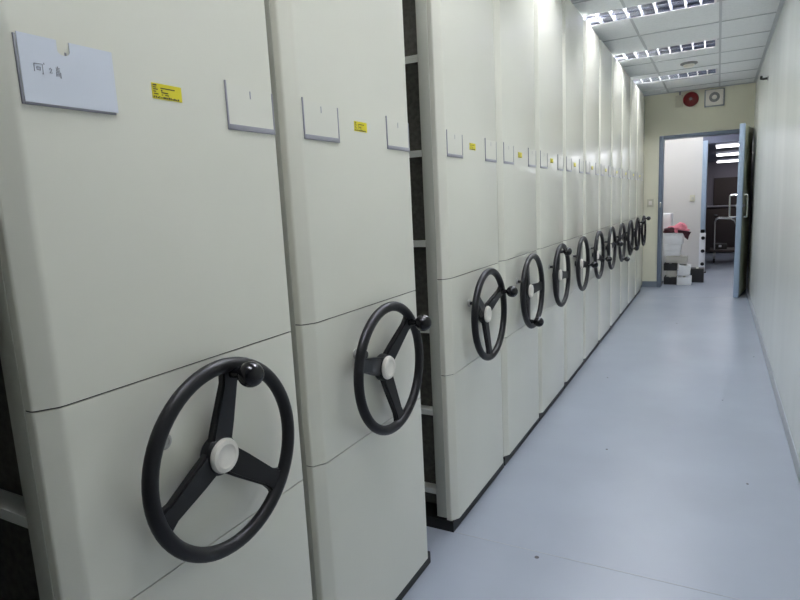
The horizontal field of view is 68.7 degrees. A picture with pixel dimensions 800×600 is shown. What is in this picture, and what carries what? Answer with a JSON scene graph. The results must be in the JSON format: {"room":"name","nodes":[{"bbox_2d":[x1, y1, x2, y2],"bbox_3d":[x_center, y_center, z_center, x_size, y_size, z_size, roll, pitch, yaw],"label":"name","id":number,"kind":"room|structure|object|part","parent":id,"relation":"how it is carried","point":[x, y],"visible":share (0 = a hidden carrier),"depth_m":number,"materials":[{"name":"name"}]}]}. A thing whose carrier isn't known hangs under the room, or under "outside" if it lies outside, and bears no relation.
{"room":"archive storage room","nodes":[
{"label":"archive storage room","id":0,"kind":"room"},
{"bbox_2d":[402,252,799,599],"bbox_3d":[3.193,-0.302,9.306,6.547,0.065,25.220,2,10,28],"label":"floor","id":1,"kind":"structure","parent":0,"point":[685,414],"depth_m":2.66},
{"bbox_2d":[0,0,312,599],"bbox_3d":[-1.833,-0.185,1.872,3.509,2.556,0.638,2,10,28],"label":"tall cabinet","id":2,"kind":"object","parent":1,"relation":"on","point":[150,449],"visible":1,"depth_m":1.02,"materials":[{"name":"metal"}]},
{"bbox_3d":[-1.876,0.263,1.979,3.231,0.023,0.620,2,10,28],"label":"shelf","id":3,"kind":"part","parent":2,"relation":"part of","materials":[{"name":"grey metal"}]},
{"bbox_3d":[-2.028,-0.164,1.680,3.244,2.439,0.013,2,10,28],"label":"panel","id":4,"kind":"part","parent":2,"relation":"part of","materials":[{"name":"metal"}]},
{"bbox_3d":[-0.600,-0.106,0.868,0.042,2.491,0.026,2,10,28],"label":"upright post","id":5,"kind":"part","parent":2,"relation":"part of","materials":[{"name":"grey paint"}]},
{"bbox_3d":[-0.453,-0.636,1.018,0.040,1.534,0.594,2,10,28],"label":"panel","id":6,"kind":"part","parent":2,"relation":"part of","materials":[{"name":"beige paint"}]},
{"bbox_3d":[-0.405,0.306,1.169,0.040,0.372,0.594,2,10,28],"label":"panel","id":7,"kind":"part","parent":2,"relation":"part of","materials":[{"name":"beige paint"}]},
{"bbox_2d":[152,84,178,100],"bbox_3d":[-0.420,-0.372,1.051,0.001,0.023,0.056,2,10,28],"label":"print","id":8,"kind":"object","parent":2,"relation":"attached to","point":[160,92],"depth_m":1.05,"materials":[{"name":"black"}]},
{"bbox_3d":[-0.381,0.788,1.246,0.040,0.601,0.594,2,10,28],"label":"panel","id":9,"kind":"part","parent":2,"relation":"part of","materials":[{"name":"beige paint"}]},
{"bbox_3d":[-0.297,0.142,1.125,0.077,0.051,0.050,2,0,28],"label":"crank knob","id":10,"kind":"part","parent":2,"relation":"part of","materials":[{"name":"black plastic"}]},
{"bbox_2d":[264,0,431,599],"bbox_3d":[-1.523,-0.292,2.442,3.509,2.556,0.638,2,10,28],"label":"tall cabinet","id":11,"kind":"object","parent":1,"relation":"on","point":[337,67],"visible":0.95,"depth_m":1.60,"materials":[{"name":"metal"}]},
{"bbox_3d":[-0.289,-0.213,1.438,0.042,2.491,0.026,2,10,28],"label":"upright post","id":12,"kind":"part","parent":11,"relation":"part of","materials":[{"name":"beige metal"}]},
{"bbox_3d":[-0.143,-0.743,1.588,0.040,1.534,0.594,2,10,28],"label":"panel","id":13,"kind":"part","parent":11,"relation":"part of","materials":[{"name":"beige paint"}]},
{"bbox_3d":[-0.095,0.199,1.739,0.040,0.372,0.594,2,10,28],"label":"panel","id":14,"kind":"part","parent":11,"relation":"part of","materials":[{"name":"beige paint"}]},
{"bbox_3d":[-0.070,0.681,1.816,0.040,0.601,0.594,2,10,28],"label":"panel","id":15,"kind":"part","parent":11,"relation":"part of","materials":[{"name":"beige paint"}]},
{"bbox_3d":[0.059,0.069,1.782,0.077,0.050,0.051,2,53,28],"label":"crank knob","id":16,"kind":"part","parent":11,"relation":"part of","materials":[{"name":"black plastic"}]},
{"bbox_2d":[402,0,517,531],"bbox_3d":[-1.120,-0.431,3.182,3.509,2.556,0.638,2,10,28],"label":"tall cabinet","id":17,"kind":"object","parent":1,"relation":"on","point":[449,45],"visible":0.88,"depth_m":2.31,"materials":[{"name":"metal"}]},
{"bbox_3d":[-1.213,-0.970,3.131,3.231,0.023,0.620,2,10,28],"label":"shelf","id":18,"kind":"part","parent":17,"relation":"part of","materials":[{"name":"grey metal"}]},
{"bbox_3d":[-1.196,-0.641,3.184,3.231,0.023,0.620,2,10,28],"label":"shelf","id":19,"kind":"part","parent":17,"relation":"part of","materials":[{"name":"grey metal"}]},
{"bbox_3d":[-1.179,-0.312,3.237,3.231,0.023,0.620,2,10,28],"label":"shelf","id":20,"kind":"part","parent":17,"relation":"part of","materials":[{"name":"grey metal"}]},
{"bbox_3d":[-1.315,-0.410,2.991,3.244,2.439,0.013,2,10,28],"label":"panel","id":21,"kind":"part","parent":17,"relation":"part of","materials":[{"name":"metal"}]},
{"bbox_3d":[-1.146,0.346,3.342,3.231,0.023,0.620,2,10,28],"label":"shelf","id":22,"kind":"part","parent":17,"relation":"part of","materials":[{"name":"grey metal"}]},
{"bbox_3d":[-1.129,0.674,3.395,3.231,0.023,0.620,2,10,28],"label":"shelf","id":23,"kind":"part","parent":17,"relation":"part of","materials":[{"name":"grey metal"}]},
{"bbox_3d":[0.113,-0.352,2.178,0.042,2.491,0.026,2,10,28],"label":"upright post","id":24,"kind":"part","parent":17,"relation":"part of","materials":[{"name":"beige metal"}]},
{"bbox_3d":[0.260,-0.882,2.328,0.040,1.534,0.594,2,10,28],"label":"panel","id":25,"kind":"part","parent":17,"relation":"part of","materials":[{"name":"beige paint"}]},
{"bbox_3d":[0.308,0.060,2.479,0.040,0.372,0.594,2,10,28],"label":"panel","id":26,"kind":"part","parent":17,"relation":"part of","materials":[{"name":"beige paint"}]},
{"bbox_3d":[0.332,0.542,2.557,0.040,0.601,0.594,2,10,28],"label":"panel","id":27,"kind":"part","parent":17,"relation":"part of","materials":[{"name":"beige paint"}]},
{"bbox_3d":[0.476,-0.037,2.551,0.077,0.050,0.051,2,37,28],"label":"crank knob","id":28,"kind":"part","parent":17,"relation":"part of","materials":[{"name":"black plastic"}]},
{"bbox_2d":[492,0,544,465],"bbox_3d":[-0.812,-0.537,3.748,3.509,2.556,0.638,2,10,28],"label":"tall cabinet","id":29,"kind":"object","parent":1,"relation":"on","point":[513,20],"visible":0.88,"depth_m":2.92,"materials":[{"name":"metal"}]},
{"bbox_3d":[0.568,-0.989,2.894,0.040,1.534,0.594,2,10,28],"label":"panel","id":30,"kind":"part","parent":29,"relation":"part of","materials":[{"name":"beige paint"}]},
{"bbox_3d":[0.616,-0.046,3.045,0.040,0.372,0.594,2,10,28],"label":"panel","id":31,"kind":"part","parent":29,"relation":"part of","materials":[{"name":"beige paint"}]},
{"bbox_3d":[0.640,0.436,3.123,0.040,0.601,0.594,2,10,28],"label":"panel","id":32,"kind":"part","parent":29,"relation":"part of","materials":[{"name":"beige paint"}]},
{"bbox_3d":[0.688,0.110,2.955,0.077,0.051,0.050,2,-19,28],"label":"crank knob","id":33,"kind":"part","parent":29,"relation":"part of","materials":[{"name":"black plastic"}]},
{"bbox_2d":[534,0,571,420],"bbox_3d":[-0.507,-0.642,4.309,3.509,2.556,0.638,2,10,28],"label":"tall cabinet","id":34,"kind":"object","parent":1,"relation":"on","point":[551,247],"visible":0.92,"depth_m":3.48,"materials":[{"name":"metal"}]},
{"bbox_3d":[0.873,-1.094,3.455,0.040,1.534,0.594,2,10,28],"label":"panel","id":35,"kind":"part","parent":34,"relation":"part of","materials":[{"name":"beige paint"}]},
{"bbox_3d":[0.921,-0.151,3.606,0.040,0.372,0.594,2,10,28],"label":"panel","id":36,"kind":"part","parent":34,"relation":"part of","materials":[{"name":"beige paint"}]},
{"bbox_3d":[0.945,0.331,3.683,0.040,0.601,0.594,2,10,28],"label":"panel","id":37,"kind":"part","parent":34,"relation":"part of","materials":[{"name":"beige paint"}]},
{"bbox_3d":[0.984,-0.289,3.480,0.077,0.051,0.050,2,34,28],"label":"crank knob","id":38,"kind":"part","parent":34,"relation":"part of","materials":[{"name":"black plastic"}]},
{"bbox_2d":[562,0,597,388],"bbox_3d":[-0.202,-0.748,4.869,3.509,2.556,0.638,2,10,28],"label":"tall cabinet","id":39,"kind":"object","parent":1,"relation":"on","point":[572,20],"visible":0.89,"depth_m":4.04,"materials":[{"name":"metal"}]},
{"bbox_3d":[1.178,-1.199,4.015,0.040,1.534,0.594,2,10,28],"label":"panel","id":40,"kind":"part","parent":39,"relation":"part of","materials":[{"name":"beige paint"}]},
{"bbox_3d":[1.226,-0.257,4.167,0.040,0.372,0.594,2,10,28],"label":"panel","id":41,"kind":"part","parent":39,"relation":"part of","materials":[{"name":"beige paint"}]},
{"bbox_3d":[1.250,0.225,4.244,0.040,0.601,0.594,2,10,28],"label":"panel","id":42,"kind":"part","parent":39,"relation":"part of","materials":[{"name":"beige paint"}]},
{"bbox_3d":[1.407,-0.257,4.268,0.077,0.050,0.051,2,1,28],"label":"crank knob","id":43,"kind":"part","parent":39,"relation":"part of","materials":[{"name":"black plastic"}]},
{"bbox_2d":[583,20,611,363],"bbox_3d":[0.103,-0.853,5.430,3.509,2.556,0.638,2,10,28],"label":"tall cabinet","id":44,"kind":"object","parent":1,"relation":"on","point":[590,38],"visible":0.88,"depth_m":4.59,"materials":[{"name":"metal"}]},
{"bbox_3d":[1.531,-0.362,4.727,0.040,0.372,0.594,2,10,28],"label":"panel","id":45,"kind":"part","parent":44,"relation":"part of","materials":[{"name":"beige paint"}]},
{"bbox_3d":[1.555,0.120,4.804,0.040,0.601,0.594,2,10,28],"label":"panel","id":46,"kind":"part","parent":44,"relation":"part of","materials":[{"name":"beige paint"}]},
{"bbox_3d":[1.483,-1.304,4.576,0.040,1.534,0.594,2,10,28],"label":"panel","id":47,"kind":"part","parent":44,"relation":"part of","materials":[{"name":"beige paint"}]},
{"bbox_3d":[1.710,-0.337,4.827,0.077,0.050,0.051,2,-8,28],"label":"crank knob","id":48,"kind":"part","parent":44,"relation":"part of","materials":[{"name":"black plastic"}]},
{"bbox_2d":[455,532,740,599],"bbox_3d":[0.764,0.950,2.053,1.230,0.001,0.003,2,10,28],"label":"trim","id":49,"kind":"structure","parent":1,"relation":"on","point":[455,532],"depth_m":2.07,"materials":[{"name":"grey"}]},
{"bbox_2d":[598,40,622,344],"bbox_3d":[0.408,-0.958,5.990,3.509,2.556,0.638,2,10,28],"label":"tall cabinet","id":50,"kind":"object","parent":1,"relation":"on","point":[605,56],"visible":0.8,"depth_m":5.16,"materials":[{"name":"metal"}]},
{"bbox_3d":[1.860,0.015,5.365,0.040,0.601,0.594,2,10,28],"label":"panel","id":51,"kind":"part","parent":50,"relation":"part of","materials":[{"name":"beige paint"}]},
{"bbox_3d":[1.836,-0.467,5.287,0.040,0.372,0.594,2,10,28],"label":"panel","id":52,"kind":"part","parent":50,"relation":"part of","materials":[{"name":"beige paint"}]},
{"bbox_3d":[1.788,-1.410,5.136,0.040,1.534,0.594,2,10,28],"label":"panel","id":53,"kind":"part","parent":50,"relation":"part of","materials":[{"name":"beige paint"}]},
{"bbox_3d":[2.014,-0.516,5.382,0.077,0.050,0.051,2,18,28],"label":"crank knob","id":54,"kind":"part","parent":50,"relation":"part of","materials":[{"name":"black plastic"}]},
{"bbox_2d":[610,56,629,329],"bbox_3d":[0.713,-1.064,6.551,3.509,2.556,0.638,2,10,28],"label":"tall cabinet","id":55,"kind":"object","parent":1,"relation":"on","point":[616,109],"visible":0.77,"depth_m":5.72,"materials":[{"name":"metal"}]},
{"bbox_3d":[2.165,-0.091,5.925,0.040,0.601,0.594,2,10,28],"label":"panel","id":56,"kind":"part","parent":55,"relation":"part of","materials":[{"name":"beige paint"}]},
{"bbox_3d":[2.141,-0.573,5.848,0.040,0.372,0.594,2,10,28],"label":"panel","id":57,"kind":"part","parent":55,"relation":"part of","materials":[{"name":"beige paint"}]},
{"bbox_3d":[2.093,-1.515,5.697,0.040,1.534,0.594,2,10,28],"label":"panel","id":58,"kind":"part","parent":55,"relation":"part of","materials":[{"name":"beige paint"}]},
{"bbox_2d":[619,69,638,317],"bbox_3d":[1.018,-1.169,7.111,3.509,2.556,0.638,2,10,28],"label":"tall cabinet","id":59,"kind":"object","parent":1,"relation":"on","point":[625,133],"visible":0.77,"depth_m":6.28,"materials":[{"name":"metal"}]},
{"bbox_3d":[2.470,-0.196,6.486,0.040,0.601,0.594,2,10,28],"label":"panel","id":60,"kind":"part","parent":59,"relation":"part of","materials":[{"name":"beige paint"}]},
{"bbox_3d":[2.446,-0.678,6.409,0.040,0.372,0.594,2,10,28],"label":"panel","id":61,"kind":"part","parent":59,"relation":"part of","materials":[{"name":"beige paint"}]},
{"bbox_3d":[2.398,-1.620,6.258,0.040,1.534,0.594,2,10,28],"label":"panel","id":62,"kind":"part","parent":59,"relation":"part of","materials":[{"name":"beige paint"}]},
{"bbox_2d":[627,79,645,307],"bbox_3d":[1.323,-1.274,7.672,3.509,2.556,0.638,2,10,28],"label":"tall cabinet","id":63,"kind":"object","parent":1,"relation":"on","point":[633,87],"visible":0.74,"depth_m":6.85,"materials":[{"name":"metal"}]},
{"bbox_3d":[2.775,-0.301,7.046,0.040,0.601,0.594,2,10,28],"label":"panel","id":64,"kind":"part","parent":63,"relation":"part of","materials":[{"name":"beige paint"}]},
{"bbox_3d":[2.751,-0.783,6.969,0.040,0.372,0.594,2,10,28],"label":"panel","id":65,"kind":"part","parent":63,"relation":"part of","materials":[{"name":"beige paint"}]},
{"bbox_3d":[2.703,-1.726,6.818,0.040,1.534,0.594,2,10,28],"label":"panel","id":66,"kind":"part","parent":63,"relation":"part of","materials":[{"name":"beige paint"}]},
{"bbox_2d":[634,88,650,297],"bbox_3d":[1.628,-1.380,8.232,3.509,2.556,0.638,2,10,28],"label":"tall cabinet","id":67,"kind":"object","parent":1,"relation":"on","point":[640,98],"visible":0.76,"depth_m":7.41,"materials":[{"name":"metal"}]},
{"bbox_3d":[3.080,-0.406,7.607,0.040,0.601,0.594,2,10,28],"label":"panel","id":68,"kind":"part","parent":67,"relation":"part of","materials":[{"name":"beige paint"}]},
{"bbox_3d":[3.056,-0.889,7.530,0.040,0.372,0.594,2,10,28],"label":"panel","id":69,"kind":"part","parent":67,"relation":"part of","materials":[{"name":"beige paint"}]},
{"bbox_3d":[3.008,-1.831,7.379,0.040,1.534,0.594,2,10,28],"label":"panel","id":70,"kind":"part","parent":67,"relation":"part of","materials":[{"name":"beige paint"}]},
{"bbox_2d":[641,100,644,286],"bbox_3d":[1.805,-1.460,8.722,3.354,2.543,0.370,2,10,28],"label":"mobile shelving cabinet","id":71,"kind":"object","parent":1,"relation":"on","point":[644,100],"visible":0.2,"depth_m":7.97,"materials":[{"name":"white metal"}]},
{"bbox_2d":[662,213,672,280],"bbox_3d":[3.994,-0.804,8.793,0.156,0.982,0.541,2,10,28],"label":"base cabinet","id":72,"kind":"object","parent":1,"relation":"on","point":[667,217],"visible":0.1,"depth_m":8.57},
{"bbox_3d":[3.879,-0.683,8.587,0.135,0.767,0.008,2,10,28],"label":"door","id":73,"kind":"part","parent":72,"relation":"part of","materials":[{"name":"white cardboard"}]},
{"bbox_3d":[3.855,-1.151,8.512,0.135,0.156,0.008,2,10,28],"label":"drawer","id":74,"kind":"part","parent":72,"relation":"part of","materials":[{"name":"white cardboard"}]},
{"bbox_2d":[664,275,676,284],"bbox_3d":[3.923,-0.295,8.482,0.162,0.108,0.250,2,10,28],"label":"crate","id":75,"kind":"object","parent":1,"relation":"on","point":[667,280],"visible":0.84,"depth_m":8.38,"materials":[{"name":"black plastic"}]},
{"bbox_2d":[666,271,676,276],"bbox_3d":[3.935,-0.393,8.465,0.131,0.088,0.211,2,10,28],"label":"box","id":76,"kind":"object","parent":75,"relation":"on","point":[668,273],"visible":0.79,"depth_m":8.38,"materials":[{"name":"grey cardboard"}]},
{"bbox_2d":[664,262,677,270],"bbox_3d":[3.916,-0.487,8.458,0.173,0.101,0.211,2,10,28],"label":"box","id":77,"kind":"object","parent":76,"relation":"on","point":[667,266],"visible":0.83,"depth_m":8.37,"materials":[{"name":"black plastic"}]},
{"bbox_2d":[677,275,691,284],"bbox_3d":[4.067,-0.286,8.368,0.182,0.112,0.237,2,10,28],"label":"box","id":78,"kind":"object","parent":1,"relation":"on","point":[681,280],"visible":0.94,"depth_m":8.28,"materials":[{"name":"cardboard"}]},
{"bbox_2d":[678,263,690,275],"bbox_3d":[4.072,-0.435,8.368,0.162,0.162,0.237,2,10,28],"label":"box","id":79,"kind":"object","parent":78,"relation":"on","point":[684,269],"visible":0.95,"depth_m":8.27,"materials":[{"name":"cardboard"}]},
{"bbox_2d":[666,255,687,263],"bbox_3d":[3.975,-0.588,8.392,0.281,0.109,0.237,2,10,28],"label":"box","id":80,"kind":"object","parent":79,"relation":"on","point":[682,258],"visible":0.81,"depth_m":8.29,"materials":[{"name":"grey cardboard"}]},
{"bbox_2d":[664,250,680,255],"bbox_3d":[3.922,-0.687,8.413,0.212,0.080,0.238,2,10,28],"label":"box","id":81,"kind":"object","parent":80,"relation":"on","point":[666,252],"visible":0.84,"depth_m":8.32,"materials":[{"name":"cardboard"}]},
{"bbox_2d":[664,244,681,249],"bbox_3d":[3.920,-0.767,8.399,0.221,0.079,0.238,2,10,28],"label":"box","id":82,"kind":"object","parent":81,"relation":"on","point":[666,246],"visible":0.85,"depth_m":8.30,"materials":[{"name":"cardboard"}]},
{"bbox_3d":[3.918,-0.798,8.394,0.221,0.016,0.238,2,10,28],"label":"lid","id":83,"kind":"part","parent":82,"relation":"part of","materials":[{"name":"white cardboard"}]},
{"bbox_2d":[664,233,683,243],"bbox_3d":[3.924,-0.884,8.375,0.244,0.157,0.238,2,10,28],"label":"box","id":84,"kind":"object","parent":82,"relation":"on","point":[670,238],"visible":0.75,"depth_m":8.28,"materials":[{"name":"cardboard"}]},
{"bbox_3d":[3.921,-0.949,8.365,0.244,0.026,0.238,2,10,28],"label":"lid","id":85,"kind":"part","parent":84,"relation":"part of","materials":[{"name":"white cardboard"}]},
{"bbox_2d":[663,222,690,239],"bbox_3d":[3.943,-0.982,8.315,0.364,0.244,0.218,2,10,28],"label":"heap","id":86,"kind":"object","parent":84,"relation":"on","point":[681,227],"visible":1,"depth_m":8.24,"materials":[{"name":"pink fabric"}]},
{"bbox_2d":[691,267,703,282],"bbox_3d":[4.326,-0.368,8.512,0.169,0.203,0.185,2,10,28],"label":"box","id":87,"kind":"object","parent":1,"relation":"on","point":[697,273],"visible":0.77,"depth_m":8.43,"materials":[{"name":"black plastic"}]},
{"bbox_2d":[698,229,705,272],"bbox_3d":[4.856,-0.787,9.401,0.130,0.696,0.136,2,10,28],"label":"upright","id":88,"kind":"object","parent":1,"relation":"on","point":[702,236],"visible":0.85,"depth_m":9.36,"materials":[{"name":"white metal"}]},
{"bbox_2d":[705,205,735,251],"bbox_3d":[7.035,-1.518,12.303,1.456,0.949,0.692,2,10,28],"label":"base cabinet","id":89,"kind":"object","parent":1,"relation":"on","point":[725,228],"visible":0.2,"depth_m":12.13,"materials":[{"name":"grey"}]},
{"bbox_2d":[709,216,735,262],"bbox_3d":[5.902,-1.097,10.607,0.494,0.819,0.520,2,10,28],"label":"trolley","id":90,"kind":"object","parent":1,"relation":"on","point":[729,249],"visible":0.56,"depth_m":10.47,"materials":[{"name":"grey metal"}]},
{"bbox_2d":[713,243,726,248],"bbox_3d":[5.827,-0.982,10.653,0.221,0.091,0.290,2,10,28],"label":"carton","id":91,"kind":"object","parent":90,"relation":"on","point":[717,245],"visible":1,"depth_m":10.54,"materials":[{"name":"cardboard"}]},
{"bbox_3d":[5.789,-1.180,10.383,0.386,0.573,0.029,2,10,28],"label":"rail","id":92,"kind":"part","parent":90,"relation":"part of","materials":[{"name":"silver metal"}]},
{"bbox_2d":[570,0,779,94],"bbox_3d":[-0.608,-1.868,3.366,5.377,0.065,11.850,2,10,28],"label":"ceiling","id":93,"kind":"structure","parent":0,"point":[731,9],"depth_m":5.03,"materials":[{"name":"white tile"}]},
{"bbox_2d":[583,0,716,25],"bbox_3d":[1.646,-2.138,4.275,1.176,0.090,0.306,2,10,28],"label":"ceiling light","id":94,"kind":"object","parent":93,"relation":"attached to","point":[662,6],"visible":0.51,"depth_m":4.27,"materials":[{"name":"white metal"}]},
{"bbox_2d":[612,39,716,61],"bbox_3d":[2.330,-2.374,5.531,1.176,0.090,0.306,2,10,28],"label":"ceiling light","id":95,"kind":"object","parent":93,"relation":"attached to","point":[709,43],"visible":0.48,"depth_m":5.50,"materials":[{"name":"white metal"}]},
{"bbox_2d":[633,68,716,83],"bbox_3d":[2.998,-2.604,6.760,1.176,0.090,0.306,2,10,28],"label":"ceiling light","id":96,"kind":"object","parent":93,"relation":"attached to","point":[708,71],"visible":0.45,"depth_m":6.73,"materials":[{"name":"white metal"}]},
{"bbox_2d":[573,0,784,95],"bbox_3d":[-0.759,-1.801,3.228,5.247,0.008,12.254,2,10,28],"label":"trim","id":97,"kind":"structure","parent":93,"relation":"attached to","point":[781,3],"depth_m":5.44,"materials":[{"name":"grey metal"}]},
{"bbox_2d":[680,61,697,67],"bbox_3d":[2.977,-2.419,6.026,0.166,0.047,0.166,2,10,28],"label":"smoke detector","id":98,"kind":"object","parent":93,"relation":"attached to","point":[689,64],"visible":1,"depth_m":5.98,"materials":[{"name":"grey plastic"}]},
{"bbox_2d":[663,137,702,269],"bbox_3d":[4.162,-1.627,10.089,1.840,2.204,0.104,2,10,28],"label":"wall partition","id":99,"kind":"structure","parent":0,"point":[683,158],"depth_m":9.70,"materials":[{"name":"white paint"}]},
{"bbox_2d":[690,195,694,201],"bbox_3d":[4.823,-1.679,9.647,0.078,0.104,0.023,2,10,28],"label":"light switch","id":100,"kind":"object","parent":99,"relation":"attached to","point":[692,197],"visible":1,"depth_m":9.64,"materials":[{"name":"beige plastic"}]},
{"bbox_2d":[700,140,707,232],"bbox_3d":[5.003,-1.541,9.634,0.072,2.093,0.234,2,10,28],"label":"door","id":101,"kind":"structure","parent":99,"relation":"in","point":[705,143],"depth_m":9.48,"materials":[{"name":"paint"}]},
{"bbox_2d":[642,83,755,280],"bbox_3d":[2.226,-1.527,8.799,5.247,2.608,0.130,2,10,28],"label":"wall","id":102,"kind":"structure","parent":0,"point":[662,118],"depth_m":7.80,"materials":[{"name":"beige paint"}]},
{"bbox_2d":[642,281,656,286],"bbox_3d":[1.775,-0.286,9.194,4.156,0.081,0.016,2,10,28],"label":"baseboard","id":103,"kind":"structure","parent":102,"relation":"attached to","point":[644,283],"depth_m":8.25,"materials":[{"name":"blue"}]},
{"bbox_2d":[647,199,653,206],"bbox_3d":[3.457,-1.339,8.077,0.086,0.109,0.023,2,10,28],"label":"light switch","id":104,"kind":"object","parent":102,"relation":"attached to","point":[650,202],"visible":1,"depth_m":8.07,"materials":[{"name":"beige plastic"}]},
{"bbox_2d":[675,92,682,107],"bbox_3d":[3.679,-2.644,7.701,0.091,0.203,0.039,2,10,28],"label":"junction box","id":105,"kind":"object","parent":102,"relation":"attached to","point":[679,98],"visible":1,"depth_m":7.69,"materials":[{"name":"beige plastic"}]},
{"bbox_2d":[683,92,698,106],"bbox_3d":[3.791,-2.619,7.623,0.187,0.187,0.083,2,10,28],"label":"bell","id":106,"kind":"object","parent":102,"relation":"attached to","point":[690,99],"visible":1,"depth_m":7.61,"materials":[{"name":"red metal"}]},
{"bbox_2d":[656,129,752,286],"bbox_3d":[4.065,-1.189,7.859,1.084,2.054,0.213,2,10,28],"label":"door frame","id":107,"kind":"structure","parent":102,"relation":"in","point":[662,139],"depth_m":7.95,"materials":[{"name":"blue paint"}]},
{"bbox_2d":[728,123,752,297],"bbox_3d":[4.216,-1.095,7.229,0.205,2.037,0.780,4,11,37],"label":"door","id":108,"kind":"structure","parent":107,"relation":"attached to","point":[742,206],"depth_m":7.02,"materials":[{"name":"blue paint"}]},
{"bbox_3d":[4.015,-1.132,7.044,0.099,0.282,0.022,4,11,37],"label":"handle","id":109,"kind":"part","parent":108,"relation":"part of","materials":[{"name":"silver metal"}]},
{"bbox_3d":[4.119,-1.125,6.966,0.050,0.282,0.022,4,11,37],"label":"handle","id":110,"kind":"part","parent":108,"relation":"part of","materials":[{"name":"silver metal"}]},
{"bbox_3d":[4.238,-1.093,7.217,0.048,2.031,0.775,4,11,37],"label":"panel","id":111,"kind":"part","parent":108,"relation":"part of","materials":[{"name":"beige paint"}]},
{"bbox_2d":[704,88,724,107],"bbox_3d":[4.032,-2.597,7.499,0.229,0.217,0.072,2,10,28],"label":"wall speaker","id":112,"kind":"object","parent":102,"relation":"attached to","point":[713,97],"visible":1,"depth_m":7.48,"materials":[{"name":"grey plastic"}]},
{"bbox_2d":[703,134,738,143],"bbox_3d":[5.700,-2.840,9.025,1.800,0.682,0.104,2,10,28],"label":"lintel","id":113,"kind":"object","parent":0,"point":[733,137],"visible":0.11,"depth_m":9.33,"materials":[{"name":"blue"}]},
{"bbox_2d":[706,161,737,205],"bbox_3d":[9.714,-3.420,19.497,4.940,2.210,0.130,2,10,28],"label":"wall","id":114,"kind":"structure","parent":0,"point":[725,169],"depth_m":18.98,"materials":[{"name":"grey paint"}]},
{"bbox_2d":[713,177,737,205],"bbox_3d":[10.554,-3.118,18.992,0.676,1.690,0.052,2,10,28],"label":"door","id":115,"kind":"structure","parent":114,"relation":"in","point":[723,187],"depth_m":18.91,"materials":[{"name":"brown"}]},
{"bbox_2d":[708,143,738,161],"bbox_3d":[7.075,-3.682,14.569,4.940,0.130,11.076,2,10,28],"label":"ceiling","id":116,"kind":"structure","parent":0,"point":[712,150],"depth_m":14.19,"materials":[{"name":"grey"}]},
{"bbox_2d":[716,142,738,147],"bbox_3d":[6.899,-3.039,11.275,1.430,0.081,0.260,2,10,28],"label":"light","id":117,"kind":"object","parent":116,"relation":"attached to","point":[728,144],"visible":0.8,"depth_m":11.43,"materials":[{"name":"white plastic"}]},
{"bbox_2d":[716,144,738,147],"bbox_3d":[6.900,-3.016,11.279,1.404,0.034,0.260,2,10,28],"label":"diffuser","id":118,"kind":"object","parent":117,"relation":"attached to","point":[717,145],"depth_m":11.44,"materials":[{"name":"white plastic"}]},
{"bbox_2d":[716,151,738,155],"bbox_3d":[8.431,-3.568,14.092,1.430,0.081,0.260,2,10,28],"label":"light","id":119,"kind":"object","parent":116,"relation":"attached to","point":[730,152],"visible":0.42,"depth_m":14.21,"materials":[{"name":"white plastic"}]},
{"bbox_2d":[717,153,738,155],"bbox_3d":[8.432,-3.545,14.096,1.404,0.034,0.260,2,10,28],"label":"diffuser","id":120,"kind":"object","parent":119,"relation":"attached to","point":[718,154],"depth_m":14.24,"materials":[{"name":"white plastic"}]},
{"bbox_2d":[717,158,737,162],"bbox_3d":[10.332,-4.224,17.585,1.430,0.081,0.260,2,10,28],"label":"light","id":121,"kind":"object","parent":116,"relation":"attached to","point":[736,159],"visible":0.36,"depth_m":17.69,"materials":[{"name":"white plastic"}]},
{"bbox_2d":[717,160,737,162],"bbox_3d":[10.333,-4.201,17.588,1.404,0.034,0.260,2,10,28],"label":"diffuser","id":122,"kind":"object","parent":121,"relation":"attached to","point":[718,161],"depth_m":17.71,"materials":[{"name":"white plastic"}]},
{"bbox_2d":[746,0,799,460],"bbox_3d":[1.799,-0.479,2.393,0.130,2.608,11.980,2,10,28],"label":"wall","id":123,"kind":"structure","parent":0,"point":[773,263],"depth_m":4.02,"materials":[{"name":"white paint"}]},
{"bbox_2d":[746,288,799,484],"bbox_3d":[1.738,0.807,2.517,0.016,0.039,11.720,2,10,28],"label":"baseboard","id":124,"kind":"structure","parent":123,"relation":"attached to","point":[792,448],"depth_m":3.49,"materials":[{"name":"grey"}]}
]}

